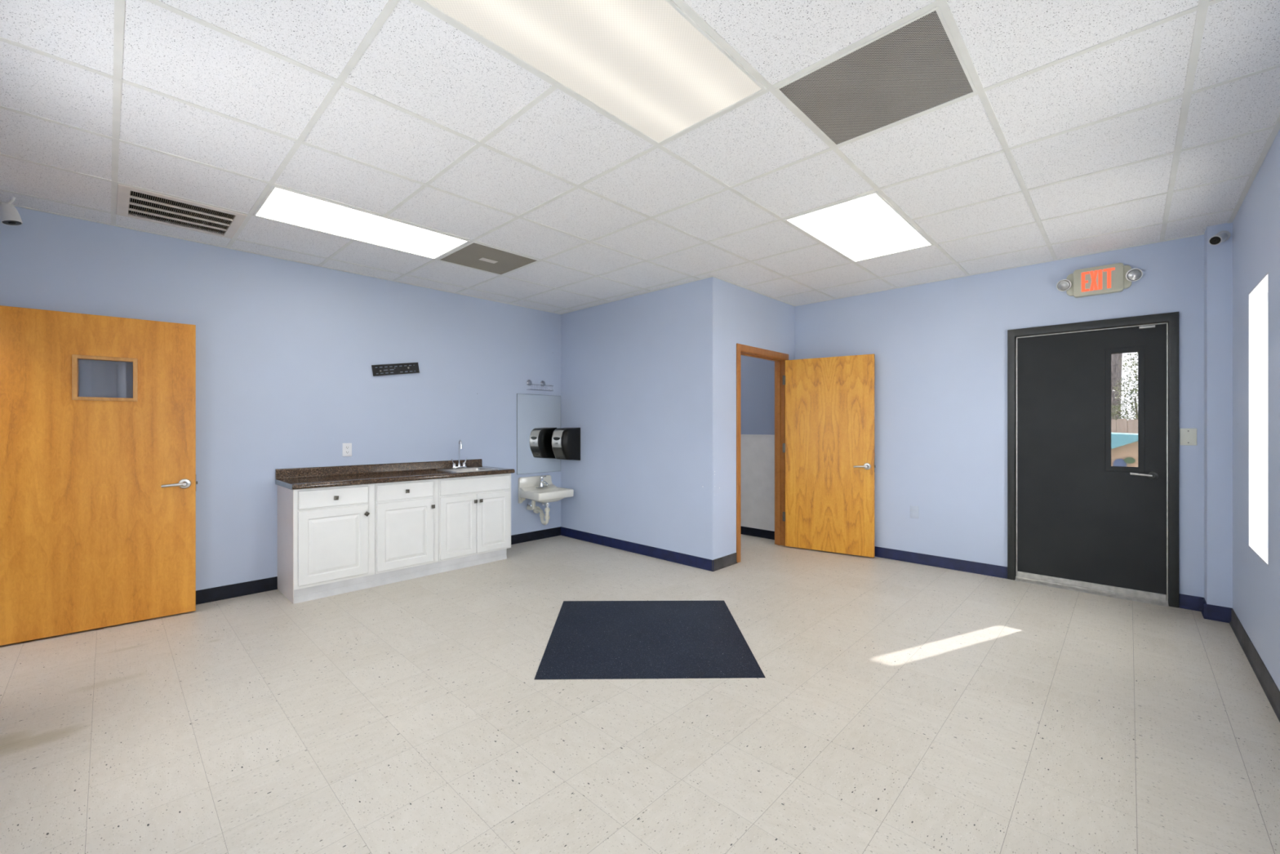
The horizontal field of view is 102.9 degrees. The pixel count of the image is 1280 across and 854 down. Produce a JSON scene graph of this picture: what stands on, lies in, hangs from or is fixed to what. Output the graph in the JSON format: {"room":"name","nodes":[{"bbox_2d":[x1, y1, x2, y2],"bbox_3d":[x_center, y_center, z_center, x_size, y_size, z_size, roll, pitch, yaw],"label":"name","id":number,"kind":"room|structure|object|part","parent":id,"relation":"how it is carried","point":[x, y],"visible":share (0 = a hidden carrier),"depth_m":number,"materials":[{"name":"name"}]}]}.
{"room":"empty daycare classroom","nodes":[
{"label":"empty daycare classroom","id":0,"kind":"room"},
{"bbox_2d":[0,203,560,590],"bbox_3d":[-2.355,-0.080,4.834,0.120,2.782,7.380,0,0,44],"label":"wall","id":1,"kind":"structure","parent":0,"point":[286,351],"depth_m":4.15,"materials":[{"name":"paint"}]},
{"bbox_2d":[195,576,277,604],"bbox_3d":[-3.446,1.261,3.597,0.016,0.100,1.485,0,0,44],"label":"baseboard","id":2,"kind":"structure","parent":1,"relation":"attached to","point":[220,593],"depth_m":3.94,"materials":[{"name":"rubber"}]},
{"bbox_2d":[342,443,351,456],"bbox_3d":[-2.583,0.201,4.502,0.009,0.118,0.075,0,0,44],"label":"wall outlet","id":3,"kind":"object","parent":1,"relation":"attached to","point":[347,447],"visible":1,"depth_m":4.50,"materials":[{"name":"white plastic"}]},
{"bbox_2d":[371,362,419,376],"bbox_3d":[-2.292,-0.544,4.796,0.022,0.162,0.434,0,0,44],"label":"tv bracket","id":4,"kind":"object","parent":1,"relation":"attached to","point":[397,369],"visible":1,"depth_m":4.79,"materials":[{"name":"metal"}]},
{"bbox_2d":[518,475,552,503],"bbox_3d":[-1.200,0.716,5.928,0.030,0.290,0.482,0,0,44],"label":"backsplash","id":5,"kind":"structure","parent":1,"relation":"attached to","point":[523,482],"depth_m":5.85,"materials":[{"name":"ceramic"}]},
{"bbox_2d":[511,526,560,544],"bbox_3d":[-1.309,1.261,5.827,0.016,0.100,1.023,0,0,44],"label":"baseboard","id":6,"kind":"structure","parent":1,"relation":"attached to","point":[537,535],"depth_m":5.92,"materials":[{"name":"blue rubber"}]},
{"bbox_2d":[516,393,560,474],"bbox_3d":[-1.175,0.080,5.972,0.007,0.912,0.612,0,0,44],"label":"wall mirror","id":7,"kind":"object","parent":1,"relation":"attached to","point":[538,416],"visible":0.93,"depth_m":5.94,"materials":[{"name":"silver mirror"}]},
{"bbox_2d":[518,475,573,524],"bbox_3d":[-1.063,0.844,5.796,0.410,0.546,0.482,0,0,44],"label":"sink","id":8,"kind":"object","parent":1,"relation":"attached to","point":[526,485],"visible":1,"depth_m":5.77,"materials":[{"name":"ceramic"}]},
{"bbox_2d":[535,475,547,488],"bbox_3d":[-1.123,0.629,5.835,0.135,0.144,0.152,0,0,-14],"label":"sink faucet","id":9,"kind":"object","parent":8,"relation":"on","point":[541,482],"visible":1,"depth_m":5.84,"materials":[{"name":"silver metal"}]},
{"bbox_3d":[-1.098,0.643,5.830,0.150,0.091,0.052,0,0,44],"label":"spout","id":10,"kind":"part","parent":9,"relation":"part of","materials":[{"name":"silver metal"}]},
{"bbox_2d":[519,487,573,502],"bbox_3d":[-1.063,0.779,5.796,0.410,0.139,0.482,0,0,44],"label":"basin","id":11,"kind":"object","parent":8,"relation":"in","point":[547,495],"depth_m":5.70,"materials":[{"name":"ceramic"}]},
{"bbox_2d":[560,279,702,557],"bbox_3d":[-0.158,-0.080,5.502,2.127,2.782,0.100,0,0,44],"label":"wall","id":12,"kind":"structure","parent":0,"point":[631,367],"depth_m":5.32,"materials":[{"name":"paint"}]},
{"bbox_2d":[551,427,580,460],"bbox_3d":[-0.877,0.198,5.952,0.276,0.382,0.244,0,0,44],"label":"dispenser","id":13,"kind":"object","parent":12,"relation":"attached to","point":[566,442],"visible":1,"depth_m":5.87,"materials":[{"name":"black plastic"}]},
{"bbox_2d":[560,526,713,571],"bbox_3d":[-0.150,1.261,5.415,2.259,0.100,0.016,0,0,44],"label":"baseboard","id":14,"kind":"structure","parent":12,"relation":"attached to","point":[664,554],"depth_m":5.25,"materials":[{"name":"blue rubber"}]},
{"bbox_2d":[0,114,1279,314],"bbox_3d":[0.062,-1.369,3.306,5.484,0.005,5.920,0,0,44],"label":"trim","id":15,"kind":"structure","parent":12,"relation":"attached to","point":[1275,130],"depth_m":3.82,"materials":[{"name":"paint"}]},
{"bbox_2d":[0,533,1279,853],"bbox_3d":[-0.318,1.371,2.881,5.764,0.120,7.380,0,0,44],"label":"floor","id":16,"kind":"structure","parent":0,"point":[899,707],"depth_m":2.21,"materials":[{"name":"tile"}]},
{"bbox_2d":[277,483,374,604],"bbox_3d":[-2.541,0.887,4.146,0.558,0.848,0.568,0,0,44],"label":"base cabinet","id":17,"kind":"object","parent":16,"relation":"on","point":[326,535],"visible":0.97,"depth_m":3.96,"materials":[{"name":"white wood"}]},
{"bbox_3d":[-2.752,0.887,3.958,0.512,0.848,0.004,0,0,44],"label":"panel","id":18,"kind":"part","parent":17,"relation":"part of","materials":[{"name":"white wood"}]},
{"bbox_3d":[-2.375,0.546,3.969,0.018,0.136,0.484,0,0,44],"label":"drawer","id":19,"kind":"part","parent":17,"relation":"part of","materials":[{"name":"white wood"}]},
{"bbox_3d":[-2.375,0.907,3.969,0.018,0.555,0.484,0,0,44],"label":"door","id":20,"kind":"part","parent":17,"relation":"part of","materials":[{"name":"white wood"}]},
{"bbox_3d":[-2.356,0.549,3.956,0.027,0.033,0.033,0,0,44],"label":"knob","id":21,"kind":"part","parent":17,"relation":"part of","materials":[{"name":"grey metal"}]},
{"bbox_2d":[275,458,515,489],"bbox_3d":[-2.099,0.401,4.611,0.552,0.122,1.878,0,0,44],"label":"countertop","id":22,"kind":"structure","parent":17,"relation":"on","point":[293,478],"depth_m":4.43,"materials":[{"name":"brown stone"}]},
{"bbox_2d":[451,439,466,468],"bbox_3d":[-1.824,0.269,5.135,0.122,0.291,0.152,0,0,3],"label":"bar faucet","id":23,"kind":"object","parent":22,"relation":"on","point":[454,465],"visible":1,"depth_m":5.13,"materials":[{"name":"silver metal"}]},
{"bbox_3d":[-1.799,0.262,5.108,0.028,0.276,0.115,0,0,-35],"label":"spout","id":24,"kind":"part","parent":23,"relation":"part of","materials":[{"name":"silver metal"}]},
{"bbox_2d":[435,466,497,472],"bbox_3d":[-1.703,0.493,5.029,0.450,0.156,0.447,0,0,44],"label":"bar sink","id":25,"kind":"object","parent":22,"relation":"in","point":[468,468],"visible":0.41,"depth_m":5.11,"materials":[{"name":"metal"}]},
{"bbox_2d":[293,548,506,604],"bbox_3d":[-1.955,1.260,4.442,0.030,0.102,1.796,0,0,44],"label":"board","id":26,"kind":"object","parent":16,"relation":"on","point":[308,593],"visible":1,"depth_m":4.30,"materials":[{"name":"white wood"}]},
{"bbox_2d":[374,478,438,573],"bbox_3d":[-2.159,0.888,4.545,0.558,0.846,0.530,0,0,44],"label":"base cabinet","id":27,"kind":"object","parent":16,"relation":"on","point":[406,512],"visible":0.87,"depth_m":4.35,"materials":[{"name":"white wood"}]},
{"bbox_3d":[-1.998,0.546,4.361,0.018,0.136,0.472,0,0,44],"label":"drawer","id":28,"kind":"part","parent":27,"relation":"part of","materials":[{"name":"white wood"}]},
{"bbox_3d":[-1.998,0.910,4.361,0.018,0.560,0.472,0,0,44],"label":"door","id":29,"kind":"part","parent":27,"relation":"part of","materials":[{"name":"white wood"}]},
{"bbox_2d":[438,473,511,561],"bbox_3d":[-1.717,0.888,5.006,0.558,0.846,0.742,0,0,44],"label":"base cabinet","id":30,"kind":"object","parent":16,"relation":"on","point":[474,512],"visible":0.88,"depth_m":4.80,"materials":[{"name":"white wood"}]},
{"bbox_3d":[-1.671,0.913,4.703,0.018,0.559,0.352,0,0,44],"label":"door","id":31,"kind":"part","parent":30,"relation":"part of","materials":[{"name":"white wood"}]},
{"bbox_3d":[-1.425,0.913,4.959,0.018,0.559,0.352,0,0,44],"label":"door","id":32,"kind":"part","parent":30,"relation":"part of","materials":[{"name":"white wood"}]},
{"bbox_2d":[533,600,765,679],"bbox_3d":[0.040,1.309,3.252,1.213,0.003,1.189,0,0,-1],"label":"floor mat","id":33,"kind":"object","parent":16,"relation":"on","point":[700,638],"visible":1,"depth_m":3.07,"materials":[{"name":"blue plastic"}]},
{"bbox_2d":[0,0,1279,313],"bbox_3d":[-0.318,-1.381,2.881,5.764,0.020,7.380,0,0,44],"label":"ceiling","id":34,"kind":"structure","parent":0,"point":[417,62],"depth_m":2.43,"materials":[{"name":"tile"}]},
{"bbox_2d":[0,191,22,225],"bbox_3d":[-3.689,-1.270,2.942,0.190,0.204,0.148,0,0,29],"label":"security camera","id":35,"kind":"object","parent":34,"relation":"attached to","point":[9,215],"visible":1,"depth_m":2.92,"materials":[{"name":"plastic"}]},
{"bbox_2d":[116,183,247,238],"bbox_3d":[-2.946,-1.414,3.283,0.602,0.104,0.602,0,0,44],"label":"ceiling vent","id":36,"kind":"object","parent":34,"relation":"in","point":[131,200],"visible":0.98,"depth_m":3.31,"materials":[{"name":"white metal"}]},
{"bbox_2d":[253,185,470,259],"bbox_3d":[-1.873,-1.367,3.521,0.586,0.008,1.195,0,0,44],"label":"recessed light","id":37,"kind":"object","parent":34,"relation":"in","point":[282,205],"visible":1,"depth_m":3.45,"materials":[{"name":"paint"}]},
{"bbox_2d":[437,241,538,275],"bbox_3d":[-1.240,-1.368,4.181,0.586,0.006,0.586,0,0,44],"label":"ceiling vent","id":38,"kind":"object","parent":34,"relation":"in","point":[476,255],"visible":1,"depth_m":4.16,"materials":[{"name":"metal"}]},
{"bbox_2d":[417,0,766,144],"bbox_3d":[-0.113,-1.367,1.834,0.586,0.008,1.195,0,0,44],"label":"recessed light","id":39,"kind":"object","parent":34,"relation":"in","point":[647,65],"visible":1,"depth_m":1.86,"materials":[{"name":"paint"}]},
{"bbox_2d":[0,0,1279,312],"bbox_3d":[0.062,-1.370,3.306,5.484,0.004,5.920,0,0,44],"label":"grid","id":40,"kind":"object","parent":34,"relation":"attached to","point":[119,5],"visible":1,"depth_m":2.41,"materials":[{"name":"paint"}]},
{"bbox_2d":[784,191,933,262],"bbox_3d":[1.575,-1.367,3.594,0.586,0.008,1.195,0,0,44],"label":"recessed light","id":41,"kind":"object","parent":34,"relation":"in","point":[867,226],"visible":1,"depth_m":3.52,"materials":[{"name":"paint"}]},
{"bbox_2d":[774,6,977,146],"bbox_3d":[0.960,-1.368,2.072,0.586,0.006,0.586,0,0,44],"label":"ceiling vent","id":42,"kind":"object","parent":34,"relation":"in","point":[916,67],"visible":1,"depth_m":2.03,"materials":[{"name":"metal"}]},
{"bbox_2d":[702,276,794,559],"bbox_3d":[1.164,-0.080,5.258,0.120,2.782,1.577,0,0,44],"label":"wall","id":43,"kind":"structure","parent":0,"point":[732,314],"depth_m":4.78,"materials":[{"name":"paint"}]},
{"bbox_2d":[711,552,737,571],"bbox_3d":[0.797,1.261,4.777,0.016,0.100,0.399,0,0,44],"label":"baseboard","id":44,"kind":"structure","parent":43,"relation":"attached to","point":[731,559],"depth_m":4.77,"materials":[{"name":"rubber"}]},
{"bbox_2d":[736,343,788,562],"bbox_3d":[1.246,0.252,5.337,0.138,2.118,1.034,0,0,44],"label":"door frame","id":45,"kind":"structure","parent":43,"relation":"in","point":[780,358],"depth_m":5.63,"materials":[{"name":"brown wood"}]},
{"bbox_2d":[782,354,875,557],"bbox_3d":[1.958,0.285,5.337,0.926,2.023,0.174,0,0,33],"label":"door","id":46,"kind":"structure","parent":45,"relation":"attached to","point":[828,447],"depth_m":5.30,"materials":[{"name":"brown wood"}]},
{"bbox_3d":[2.220,0.393,5.099,0.152,0.068,0.064,0,0,33],"label":"lever handle","id":47,"kind":"part","parent":46,"relation":"part of","materials":[{"name":"metal"}]},
{"bbox_2d":[740,355,774,435],"bbox_3d":[0.896,-0.030,6.603,2.127,2.682,0.006,0,0,44],"label":"wall","id":48,"kind":"structure","parent":0,"point":[757,375],"depth_m":6.11,"materials":[{"name":"paint"}]},
{"bbox_2d":[740,234,1204,597],"bbox_3d":[2.217,-0.080,5.439,5.644,2.782,0.180,0,0,44],"label":"wall","id":49,"kind":"structure","parent":0,"point":[940,348],"depth_m":4.65,"materials":[{"name":"paint"}]},
{"bbox_2d":[740,525,774,539],"bbox_3d":[0.881,1.264,6.594,2.117,0.095,0.016,0,0,44],"label":"baseboard","id":50,"kind":"structure","parent":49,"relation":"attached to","point":[757,532],"depth_m":6.09,"materials":[{"name":"blue rubber"}]},
{"bbox_2d":[910,505,918,518],"bbox_3d":[2.646,0.821,4.923,0.075,0.118,0.009,0,0,44],"label":"wall outlet","id":51,"kind":"object","parent":49,"relation":"attached to","point":[913,509],"visible":1,"depth_m":4.92,"materials":[{"name":"white plastic"}]},
{"bbox_2d":[875,546,1007,578],"bbox_3d":[2.462,1.261,5.095,1.981,0.100,0.016,0,0,44],"label":"baseboard","id":52,"kind":"structure","parent":49,"relation":"attached to","point":[991,570],"depth_m":4.75,"materials":[{"name":"blue rubber"}]},
{"bbox_2d":[1007,311,1178,608],"bbox_3d":[3.593,0.237,4.106,1.019,2.147,0.209,0,0,44],"label":"door","id":53,"kind":"structure","parent":49,"relation":"in","point":[1093,406],"depth_m":4.03,"materials":[{"name":"black metal"}]},
{"bbox_3d":[3.734,-0.133,3.933,0.151,0.878,0.006,0,0,44],"label":"pane","id":54,"kind":"part","parent":53,"relation":"part of","materials":[{"name":"clear glass"}]},
{"bbox_3d":[3.750,0.357,3.819,0.118,0.024,0.013,0,0,44],"label":"lever","id":55,"kind":"part","parent":53,"relation":"part of","materials":[{"name":"metal"}]},
{"bbox_2d":[1056,262,1142,297],"bbox_3d":[3.575,-1.144,3.984,0.500,0.216,0.079,0,0,44],"label":"exit sign","id":56,"kind":"object","parent":49,"relation":"attached to","point":[1113,277],"visible":1,"depth_m":3.97,"materials":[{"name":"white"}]},
{"bbox_2d":[1179,428,1196,445],"bbox_3d":[3.949,0.071,3.675,0.084,0.122,0.009,0,0,44],"label":"blank plate","id":57,"kind":"object","parent":49,"relation":"attached to","point":[1187,436],"visible":1,"depth_m":3.67,"materials":[{"name":"white plastic"}]},
{"bbox_2d":[1204,222,1232,608],"bbox_3d":[3.985,-0.030,3.519,0.114,2.682,0.185,0,0,44],"label":"wall","id":58,"kind":"structure","parent":0,"point":[1218,259],"depth_m":3.45,"materials":[{"name":"paint"}]},
{"bbox_2d":[1178,593,1231,622],"bbox_3d":[3.932,1.261,3.556,0.118,0.100,0.296,0,0,12],"label":"baseboard","id":59,"kind":"structure","parent":58,"relation":"attached to","point":[1218,613],"depth_m":3.49,"materials":[{"name":"blue rubber"}]},
{"bbox_2d":[1208,231,1231,245],"bbox_3d":[3.875,-1.265,3.417,0.148,0.110,0.070,0,0,-23],"label":"security camera","id":60,"kind":"object","parent":58,"relation":"attached to","point":[1222,236],"visible":1,"depth_m":3.39,"materials":[{"name":"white plastic"}]},
{"bbox_2d":[1232,128,1279,690],"bbox_3d":[2.058,-0.080,1.310,0.160,2.782,6.040,0,0,44],"label":"wall","id":61,"kind":"structure","parent":0,"point":[1256,223],"depth_m":2.75,"materials":[{"name":"paint"}]},
{"bbox_2d":[1229,608,1279,721],"bbox_3d":[1.972,1.261,1.348,0.016,0.100,5.735,0,0,44],"label":"baseboard","id":62,"kind":"structure","parent":61,"relation":"attached to","point":[1266,681],"depth_m":2.70,"materials":[{"name":"black rubber"}]},
{"bbox_2d":[1248,271,1268,566],"bbox_3d":[3.372,-0.039,2.686,0.156,1.460,0.575,0,0,44],"label":"window","id":63,"kind":"structure","parent":61,"relation":"in","point":[1259,295],"depth_m":2.92,"materials":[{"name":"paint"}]},
{"bbox_3d":[-2.028,-0.080,1.126,5.484,2.782,0.120,0,0,44],"label":"wall","id":64,"kind":"structure","parent":0,"visible":0},
{"bbox_3d":[-3.583,0.251,2.620,1.050,2.120,0.144,0,0,44],"label":"door","id":65,"kind":"structure","parent":64,"relation":"in","visible":0},
{"bbox_2d":[0,305,197,645],"bbox_3d":[-3.503,0.288,3.321,0.943,2.021,0.174,0,0,-41],"label":"door","id":66,"kind":"structure","parent":65,"relation":"attached to","point":[98,495],"depth_m":3.27,"materials":[{"name":"brown wood"}]},
{"bbox_3d":[-3.469,-0.314,3.314,0.295,0.287,0.010,0,0,-41],"label":"vision frame","id":67,"kind":"part","parent":66,"relation":"part of","materials":[{"name":"brown wood"}]},
{"bbox_3d":[-3.196,0.396,3.519,0.152,0.068,0.064,0,0,-41],"label":"lever handle","id":68,"kind":"part","parent":66,"relation":"part of","materials":[{"name":"metal"}]}
]}

